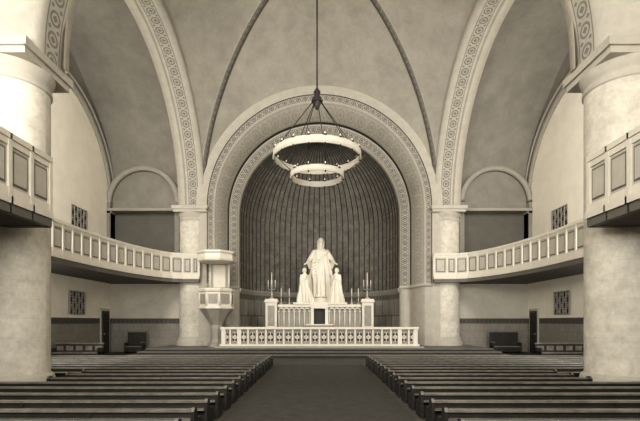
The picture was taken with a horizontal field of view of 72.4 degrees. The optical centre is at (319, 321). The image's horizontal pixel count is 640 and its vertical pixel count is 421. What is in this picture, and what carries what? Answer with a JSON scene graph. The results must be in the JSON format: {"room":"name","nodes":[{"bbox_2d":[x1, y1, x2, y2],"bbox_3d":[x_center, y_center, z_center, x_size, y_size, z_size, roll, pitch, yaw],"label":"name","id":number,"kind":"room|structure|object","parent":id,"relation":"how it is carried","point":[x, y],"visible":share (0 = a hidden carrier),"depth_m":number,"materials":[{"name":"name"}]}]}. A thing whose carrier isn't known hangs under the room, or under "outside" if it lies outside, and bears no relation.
{"room":"house of worship","nodes":[
{"label":"house of worship","id":0,"kind":"room"},
{"bbox_2d":[51,51,115,351],"bbox_3d":[-14.560,-7.375,21.650,0.680,18.950,18.700,0,0,0],"label":"wall","id":1,"kind":"structure","parent":0,"point":[83,175],"depth_m":26.37,"materials":[{"name":"paint"}]},
{"bbox_2d":[69,290,84,314],"bbox_3d":[-14.520,-1.150,26.200,0.080,1.410,1.650,0,0,0],"label":"window","id":2,"kind":"structure","parent":1,"relation":"in","point":[76,298],"depth_m":26.04,"materials":[{"name":"grey glass"}]},
{"bbox_2d":[71,203,86,229],"bbox_3d":[-14.520,-6.300,26.400,0.080,1.260,1.750,0,0,0],"label":"window","id":3,"kind":"structure","parent":1,"relation":"in","point":[78,215],"depth_m":26.35,"materials":[{"name":"grey glass"}]},
{"bbox_2d":[100,308,109,352],"bbox_3d":[-14.485,0.600,29.625,0.190,3.000,1.250,0,0,0],"label":"door","id":4,"kind":"structure","parent":1,"relation":"in","point":[104,313],"depth_m":29.51,"materials":[{"name":"wood"}]},
{"bbox_2d":[51,218,199,283],"bbox_3d":[-11.260,-3.605,21.625,6.560,1.930,17.850,0,0,0],"label":"gallery balcony","id":5,"kind":"object","parent":1,"relation":"attached to","point":[77,252],"visible":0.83,"depth_m":24.47,"materials":[{"name":"paint"}]},
{"bbox_2d":[70,0,177,186],"bbox_3d":[-12.100,-12.300,21.700,5.200,9.000,18.000,0,0,0],"label":"ceiling","id":6,"kind":"structure","parent":0,"point":[110,51],"depth_m":27.31,"materials":[{"name":"paint"}]},
{"bbox_2d":[63,0,202,204],"bbox_3d":[-8.725,-12.300,21.700,1.750,9.000,18.000,0,0,0],"label":"arch","id":7,"kind":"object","parent":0,"point":[151,17],"depth_m":26.41,"materials":[{"name":"stone"}]},
{"bbox_2d":[106,165,178,351],"bbox_3d":[-11.250,-4.300,30.325,6.700,12.800,1.150,0,0,0],"label":"wall","id":8,"kind":"structure","parent":0,"point":[141,197],"depth_m":30.56,"materials":[{"name":"paint"}]},
{"bbox_2d":[162,0,476,159],"bbox_3d":[0.000,-14.661,21.700,15.700,8.982,15.700,0,0,0],"label":"ceiling","id":9,"kind":"structure","parent":0,"point":[357,51],"depth_m":26.84,"materials":[{"name":"paint"}]},
{"bbox_2d":[272,0,361,187],"bbox_3d":[-0.120,-13.101,21.700,4.460,12.142,4.400,0,0,0],"label":"chandelier","id":10,"kind":"object","parent":9,"relation":"hanging from","point":[316,169],"visible":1,"depth_m":21.30,"materials":[{"name":"paint"}]},
{"bbox_2d":[240,144,398,326],"bbox_3d":[0.000,-6.010,35.360,11.840,15.420,5.920,0,0,0],"label":"wall","id":11,"kind":"structure","parent":0,"point":[252,304],"depth_m":36.35,"materials":[{"name":"grey paint"}]},
{"bbox_2d":[240,142,397,292],"bbox_3d":[-0.020,-8.119,35.379,11.840,11.137,5.938,0,0,0],"label":"ribs","id":12,"kind":"object","parent":11,"relation":"attached to","point":[315,143],"visible":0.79,"depth_m":35.31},
{"bbox_2d":[104,352,534,420],"bbox_3d":[0.000,2.250,16.150,30.000,0.300,46.700,0,0,0],"label":"floor","id":13,"kind":"structure","parent":0,"point":[276,361],"depth_m":22.11,"materials":[{"name":"stone"}]},
{"bbox_2d":[0,35,72,380],"bbox_3d":[-9.150,-2.860,13.050,2.380,9.920,2.380,0,0,0],"label":"column","id":14,"kind":"structure","parent":13,"relation":"on","point":[29,79],"depth_m":12.44,"materials":[{"name":"stone"}]},
{"bbox_2d":[51,343,104,354],"bbox_3d":[-13.100,1.620,23.610,2.660,0.960,0.700,0,0,0],"label":"bench","id":15,"kind":"object","parent":13,"relation":"on","point":[61,348],"visible":0.78,"depth_m":23.82,"materials":[{"name":"brown wood"}]},
{"bbox_2d":[0,419,181,420],"bbox_3d":[-5.900,1.805,6.990,7.400,0.590,0.580,0,0,0],"label":"pew","id":16,"kind":"object","parent":13,"relation":"on","point":[174,419],"visible":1,"depth_m":6.92,"materials":[{"name":"brown wood"}]},
{"bbox_2d":[0,407,201,420],"bbox_3d":[-5.900,1.805,7.890,7.400,0.590,0.580,0,0,0],"label":"pew","id":17,"kind":"object","parent":13,"relation":"on","point":[191,414],"visible":0.91,"depth_m":7.77,"materials":[{"name":"brown wood"}]},
{"bbox_2d":[0,399,213,420],"bbox_3d":[-5.900,1.805,8.790,7.400,0.590,0.580,0,0,0],"label":"pew","id":18,"kind":"object","parent":13,"relation":"on","point":[204,409],"visible":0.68,"depth_m":8.67,"materials":[{"name":"brown wood"}]},
{"bbox_2d":[0,391,222,418],"bbox_3d":[-5.900,1.805,9.690,7.400,0.590,0.580,0,0,0],"label":"pew","id":19,"kind":"object","parent":13,"relation":"on","point":[216,401],"visible":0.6,"depth_m":9.57,"materials":[{"name":"brown wood"}]},
{"bbox_2d":[0,385,230,410],"bbox_3d":[-5.900,1.805,10.590,7.400,0.590,0.580,0,0,0],"label":"pew","id":20,"kind":"object","parent":13,"relation":"on","point":[225,394],"visible":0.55,"depth_m":10.47,"materials":[{"name":"brown wood"}]},
{"bbox_2d":[0,380,237,403],"bbox_3d":[-5.900,1.805,11.490,7.400,0.590,0.580,0,0,0],"label":"pew","id":21,"kind":"object","parent":13,"relation":"on","point":[233,389],"visible":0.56,"depth_m":11.37,"materials":[{"name":"brown wood"}]},
{"bbox_2d":[124,331,145,352],"bbox_3d":[-12.500,1.370,29.610,1.260,1.460,0.700,0,0,0],"label":"bench","id":22,"kind":"object","parent":13,"relation":"on","point":[136,342],"visible":0.93,"depth_m":29.82,"materials":[{"name":"brown wood"}]},
{"bbox_2d":[46,376,243,396],"bbox_3d":[-4.900,1.805,12.390,5.400,0.590,0.580,0,0,0],"label":"pew","id":23,"kind":"object","parent":13,"relation":"on","point":[239,383],"visible":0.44,"depth_m":12.27,"materials":[{"name":"brown wood"}]},
{"bbox_2d":[51,366,256,383],"bbox_3d":[-8.200,1.805,15.090,12.000,0.590,0.580,0,0,0],"label":"pew","id":24,"kind":"object","parent":13,"relation":"on","point":[59,371],"visible":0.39,"depth_m":14.97,"materials":[{"name":"brown wood"}]},
{"bbox_2d":[51,364,259,379],"bbox_3d":[-8.200,1.805,15.990,12.000,0.590,0.580,0,0,0],"label":"pew","id":25,"kind":"object","parent":13,"relation":"on","point":[257,365],"visible":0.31,"depth_m":15.82,"materials":[{"name":"brown wood"}]},
{"bbox_2d":[65,372,248,391],"bbox_3d":[-4.900,1.805,13.290,5.400,0.590,0.580,0,0,0],"label":"pew","id":26,"kind":"object","parent":13,"relation":"on","point":[245,380],"visible":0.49,"depth_m":13.17,"materials":[{"name":"brown wood"}]},
{"bbox_2d":[51,361,263,376],"bbox_3d":[-8.200,1.805,16.890,12.000,0.590,0.580,0,0,0],"label":"pew","id":27,"kind":"object","parent":13,"relation":"on","point":[260,363],"visible":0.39,"depth_m":16.77,"materials":[{"name":"brown wood"}]},
{"bbox_2d":[51,359,265,373],"bbox_3d":[-8.200,1.805,17.790,12.000,0.590,0.580,0,0,0],"label":"pew","id":28,"kind":"object","parent":13,"relation":"on","point":[263,360],"visible":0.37,"depth_m":17.62,"materials":[{"name":"brown wood"}]},
{"bbox_2d":[51,358,268,371],"bbox_3d":[-8.200,1.805,18.690,12.000,0.590,0.580,0,0,0],"label":"pew","id":29,"kind":"object","parent":13,"relation":"on","point":[266,359],"visible":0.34,"depth_m":18.52,"materials":[{"name":"brown wood"}]},
{"bbox_2d":[51,356,270,368],"bbox_3d":[-8.200,1.805,19.590,12.000,0.590,0.580,0,0,0],"label":"pew","id":30,"kind":"object","parent":13,"relation":"on","point":[269,360],"visible":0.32,"depth_m":19.42,"materials":[{"name":"brown wood"}]},
{"bbox_2d":[51,354,272,366],"bbox_3d":[-8.200,1.805,20.490,12.000,0.590,0.580,0,0,0],"label":"pew","id":31,"kind":"object","parent":13,"relation":"on","point":[271,355],"visible":0.28,"depth_m":20.35,"materials":[{"name":"brown wood"}]},
{"bbox_2d":[82,369,252,387],"bbox_3d":[-4.900,1.805,14.190,5.400,0.590,0.580,0,0,0],"label":"pew","id":32,"kind":"object","parent":13,"relation":"on","point":[249,372],"visible":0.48,"depth_m":14.06,"materials":[{"name":"brown wood"}]},
{"bbox_2d":[222,365,416,420],"bbox_3d":[0.000,2.090,9.650,4.100,0.020,23.300,0,0,0],"label":"carpet runner","id":33,"kind":"object","parent":13,"relation":"on","point":[288,392],"visible":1,"depth_m":12.04,"materials":[{"name":"grey carpet"}]},
{"bbox_2d":[131,345,507,357],"bbox_3d":[0.000,1.850,31.695,22.060,0.500,13.070,0,0,0],"label":"platform","id":34,"kind":"object","parent":13,"relation":"on","point":[168,349],"visible":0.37,"depth_m":25.92,"materials":[{"name":"grey stone"}]},
{"bbox_2d":[171,205,208,345],"bbox_3d":[-8.700,-3.110,30.400,2.440,9.420,2.440,0,0,0],"label":"column","id":35,"kind":"structure","parent":34,"relation":"on","point":[188,215],"depth_m":29.44,"materials":[{"name":"stone"}]},
{"bbox_2d":[196,249,236,346],"bbox_3d":[-6.680,-1.540,28.814,2.402,6.280,3.231,0,0,0],"label":"pulpit","id":36,"kind":"object","parent":34,"relation":"on","point":[216,302],"visible":0.91,"depth_m":27.84,"materials":[{"name":"white stone"}]},
{"bbox_2d":[215,327,423,347],"bbox_3d":[0.000,0.955,27.210,12.840,1.290,0.860,0,0,0],"label":"altar rail","id":37,"kind":"object","parent":34,"relation":"on","point":[231,337],"visible":1,"depth_m":27.26,"materials":[{"name":"white stone"}]},
{"bbox_2d":[264,298,374,326],"bbox_3d":[0.000,-0.515,33.325,8.100,2.730,3.650,0,0,0],"label":"altar","id":38,"kind":"object","parent":34,"relation":"on","point":[320,312],"visible":0.86,"depth_m":32.45,"materials":[{"name":"white stone"}]},
{"bbox_2d":[268,273,275,298],"bbox_3d":[-3.550,-2.690,32.500,0.533,1.970,0.532,0,0,44],"label":"candelabrum","id":39,"kind":"object","parent":38,"relation":"on","point":[271,289],"visible":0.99,"depth_m":32.47,"materials":[{"name":"metal"}]},
{"bbox_2d":[296,268,313,301],"bbox_3d":[-1.164,-2.779,32.973,1.258,2.658,1.392,0,0,39],"label":"statue","id":40,"kind":"object","parent":38,"relation":"on","point":[304,294],"visible":0.88,"depth_m":32.68,"materials":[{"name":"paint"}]},
{"bbox_2d":[304,238,337,297],"bbox_3d":[0.100,-4.260,34.312,2.626,4.767,1.711,0,0,0],"label":"statue","id":41,"kind":"object","parent":38,"relation":"on","point":[320,274],"visible":0.92,"depth_m":33.99,"materials":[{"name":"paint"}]},
{"bbox_2d":[327,268,344,301],"bbox_3d":[1.234,-2.779,33.025,1.392,2.658,1.258,0,0,9],"label":"statue","id":42,"kind":"object","parent":38,"relation":"on","point":[336,294],"visible":0.93,"depth_m":32.69,"materials":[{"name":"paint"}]},
{"bbox_2d":[363,273,370,298],"bbox_3d":[3.550,-2.690,32.500,0.533,1.970,0.532,0,0,44],"label":"candelabrum","id":43,"kind":"object","parent":38,"relation":"on","point":[367,289],"visible":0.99,"depth_m":32.47,"materials":[{"name":"metal"}]},
{"bbox_2d":[430,205,467,345],"bbox_3d":[8.700,-3.110,30.400,2.440,9.420,2.440,0,0,0],"label":"column","id":44,"kind":"structure","parent":34,"relation":"on","point":[449,215],"depth_m":29.44,"materials":[{"name":"stone"}]},
{"bbox_2d":[386,369,556,387],"bbox_3d":[4.900,1.805,14.190,5.400,0.590,0.580,0,0,0],"label":"pew","id":45,"kind":"object","parent":13,"relation":"on","point":[389,372],"visible":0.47,"depth_m":14.06,"materials":[{"name":"brown wood"}]},
{"bbox_2d":[366,354,583,366],"bbox_3d":[8.200,1.805,20.490,12.000,0.590,0.580,0,0,0],"label":"pew","id":46,"kind":"object","parent":13,"relation":"on","point":[367,355],"visible":0.25,"depth_m":20.35,"materials":[{"name":"brown wood"}]},
{"bbox_2d":[368,356,583,368],"bbox_3d":[8.200,1.805,19.590,12.000,0.590,0.580,0,0,0],"label":"pew","id":47,"kind":"object","parent":13,"relation":"on","point":[369,360],"visible":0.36,"depth_m":19.42,"materials":[{"name":"brown wood"}]},
{"bbox_2d":[370,358,583,371],"bbox_3d":[8.200,1.805,18.690,12.000,0.590,0.580,0,0,0],"label":"pew","id":48,"kind":"object","parent":13,"relation":"on","point":[372,359],"visible":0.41,"depth_m":18.52,"materials":[{"name":"brown wood"}]},
{"bbox_2d":[373,359,583,373],"bbox_3d":[8.200,1.805,17.790,12.000,0.590,0.580,0,0,0],"label":"pew","id":49,"kind":"object","parent":13,"relation":"on","point":[375,360],"visible":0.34,"depth_m":17.62,"materials":[{"name":"brown wood"}]},
{"bbox_2d":[375,361,583,376],"bbox_3d":[8.200,1.805,16.890,12.000,0.590,0.580,0,0,0],"label":"pew","id":50,"kind":"object","parent":13,"relation":"on","point":[378,363],"visible":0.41,"depth_m":16.77,"materials":[{"name":"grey wood"}]},
{"bbox_2d":[379,364,583,379],"bbox_3d":[8.200,1.805,15.990,12.000,0.590,0.580,0,0,0],"label":"pew","id":51,"kind":"object","parent":13,"relation":"on","point":[381,365],"visible":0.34,"depth_m":15.82,"materials":[{"name":"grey wood"}]},
{"bbox_2d":[390,372,573,391],"bbox_3d":[4.900,1.805,13.290,5.400,0.590,0.580,0,0,0],"label":"pew","id":52,"kind":"object","parent":13,"relation":"on","point":[393,380],"visible":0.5,"depth_m":13.17,"materials":[{"name":"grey wood"}]},
{"bbox_2d":[382,366,583,383],"bbox_3d":[8.200,1.805,15.090,12.000,0.590,0.580,0,0,0],"label":"pew","id":53,"kind":"object","parent":13,"relation":"on","point":[576,371],"visible":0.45,"depth_m":14.97,"materials":[{"name":"brown wood"}]},
{"bbox_2d":[395,376,592,396],"bbox_3d":[4.900,1.805,12.390,5.400,0.590,0.580,0,0,0],"label":"pew","id":54,"kind":"object","parent":13,"relation":"on","point":[399,383],"visible":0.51,"depth_m":12.27,"materials":[{"name":"brown wood"}]},
{"bbox_2d":[489,331,521,352],"bbox_3d":[12.600,1.370,29.610,1.960,1.460,0.700,0,0,0],"label":"bench","id":55,"kind":"object","parent":13,"relation":"on","point":[502,341],"visible":0.93,"depth_m":29.82,"materials":[{"name":"brown wood"}]},
{"bbox_2d":[401,380,639,403],"bbox_3d":[5.900,1.805,11.490,7.400,0.590,0.580,0,0,0],"label":"pew","id":56,"kind":"object","parent":13,"relation":"on","point":[405,389],"visible":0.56,"depth_m":11.37,"materials":[{"name":"brown wood"}]},
{"bbox_2d":[408,385,639,410],"bbox_3d":[5.900,1.805,10.590,7.400,0.590,0.580,0,0,0],"label":"pew","id":57,"kind":"object","parent":13,"relation":"on","point":[413,394],"visible":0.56,"depth_m":10.47,"materials":[{"name":"brown wood"}]},
{"bbox_2d":[416,391,639,418],"bbox_3d":[5.900,1.805,9.690,7.400,0.590,0.580,0,0,0],"label":"pew","id":58,"kind":"object","parent":13,"relation":"on","point":[422,401],"visible":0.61,"depth_m":9.57,"materials":[{"name":"brown wood"}]},
{"bbox_2d":[425,399,639,420],"bbox_3d":[5.900,1.805,8.790,7.400,0.590,0.580,0,0,0],"label":"pew","id":59,"kind":"object","parent":13,"relation":"on","point":[434,409],"visible":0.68,"depth_m":8.67,"materials":[{"name":"brown wood"}]},
{"bbox_2d":[437,407,639,420],"bbox_3d":[5.900,1.805,7.890,7.400,0.590,0.580,0,0,0],"label":"pew","id":60,"kind":"object","parent":13,"relation":"on","point":[447,414],"visible":0.91,"depth_m":7.77,"materials":[{"name":"brown wood"}]},
{"bbox_2d":[457,419,639,420],"bbox_3d":[5.900,1.805,6.990,7.400,0.590,0.580,0,0,0],"label":"pew","id":61,"kind":"object","parent":13,"relation":"on","point":[458,419],"visible":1,"depth_m":6.92,"materials":[{"name":"brown wood"}]},
{"bbox_2d":[534,343,583,354],"bbox_3d":[13.100,1.620,23.610,2.660,0.960,0.700,0,0,0],"label":"bench","id":62,"kind":"object","parent":13,"relation":"on","point":[540,348],"visible":0.77,"depth_m":23.82,"materials":[{"name":"brown wood"}]},
{"bbox_2d":[563,35,639,380],"bbox_3d":[9.050,-2.860,13.050,2.440,9.920,2.440,0,0,0],"label":"column","id":63,"kind":"structure","parent":13,"relation":"on","point":[608,79],"depth_m":12.40,"materials":[{"name":"stone"}]},
{"bbox_2d":[196,85,442,345],"bbox_3d":[0.000,-7.225,30.915,16.700,17.850,2.970,0,0,0],"label":"arch","id":64,"kind":"object","parent":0,"point":[379,131],"depth_m":30.19,"materials":[{"name":"beige stone"}]},
{"bbox_2d":[0,0,639,74],"bbox_3d":[0.000,-12.850,13.025,20.200,10.100,1.650,0,0,0],"label":"wall","id":65,"kind":"structure","parent":0,"point":[43,22],"depth_m":12.52,"materials":[{"name":"paint"}]},
{"bbox_2d":[202,0,436,174],"bbox_3d":[0.000,-14.540,21.700,16.024,9.244,16.024,0,0,0],"label":"trim","id":66,"kind":"structure","parent":65,"relation":"attached to","point":[262,3],"depth_m":27.54,"materials":[{"name":"paint"}]},
{"bbox_2d":[459,165,532,351],"bbox_3d":[11.250,-4.300,30.325,6.700,12.800,1.150,0,0,0],"label":"wall","id":67,"kind":"structure","parent":0,"point":[497,197],"depth_m":30.56,"materials":[{"name":"paint"}]},
{"bbox_2d":[436,0,574,204],"bbox_3d":[8.725,-12.300,21.700,1.750,9.000,18.000,0,0,0],"label":"arch","id":68,"kind":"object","parent":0,"point":[486,18],"depth_m":26.34,"materials":[{"name":"stone"}]},
{"bbox_2d":[461,0,568,186],"bbox_3d":[12.100,-12.300,21.700,5.200,9.000,18.000,0,0,0],"label":"ceiling","id":69,"kind":"structure","parent":0,"point":[528,51],"depth_m":27.31,"materials":[{"name":"paint"}]},
{"bbox_2d":[523,51,583,351],"bbox_3d":[14.560,-7.375,21.650,0.680,18.950,18.700,0,0,0],"label":"wall","id":70,"kind":"structure","parent":0,"point":[554,175],"depth_m":26.58,"materials":[{"name":"paint"}]},
{"bbox_2d":[433,218,583,283],"bbox_3d":[11.060,-3.605,21.625,6.960,1.930,17.850,0,0,0],"label":"gallery balcony","id":71,"kind":"object","parent":70,"relation":"attached to","point":[556,253],"visible":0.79,"depth_m":24.97,"materials":[{"name":"paint"}]},
{"bbox_2d":[529,308,538,352],"bbox_3d":[14.485,0.600,29.625,0.190,3.000,1.250,0,0,0],"label":"door","id":72,"kind":"structure","parent":70,"relation":"in","point":[533,313],"depth_m":29.50,"materials":[{"name":"wood"}]},
{"bbox_2d":[551,203,567,229],"bbox_3d":[14.520,-6.300,26.400,0.080,1.260,1.750,0,0,0],"label":"window","id":73,"kind":"structure","parent":70,"relation":"in","point":[559,216],"depth_m":26.40,"materials":[{"name":"grey glass"}]},
{"bbox_2d":[554,290,569,314],"bbox_3d":[14.520,-1.150,26.200,0.080,1.410,1.650,0,0,0],"label":"window","id":74,"kind":"structure","parent":70,"relation":"in","point":[561,298],"depth_m":26.04,"materials":[{"name":"grey glass"}]},
{"bbox_3d":[-10.150,-2.850,2.600,0.300,9.900,19.600,0,0,0],"label":"wall","id":75,"kind":"structure","parent":0,"visible":0},
{"bbox_2d":[0,126,53,227],"bbox_3d":[-8.695,-3.605,2.655,2.570,1.930,19.310,0,0,0],"label":"gallery balcony","id":76,"kind":"object","parent":75,"relation":"attached to","point":[26,172],"visible":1,"depth_m":11.16,"materials":[{"name":"paint"}]},
{"bbox_3d":[10.150,-2.850,2.600,0.300,9.900,19.600,0,0,0],"label":"wall","id":77,"kind":"structure","parent":0,"visible":0},
{"bbox_2d":[585,125,639,227],"bbox_3d":[8.685,-3.605,2.645,2.590,1.930,19.290,0,0,0],"label":"gallery balcony","id":78,"kind":"object","parent":77,"relation":"attached to","point":[613,171],"visible":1,"depth_m":11.12,"materials":[{"name":"paint"}]}
]}

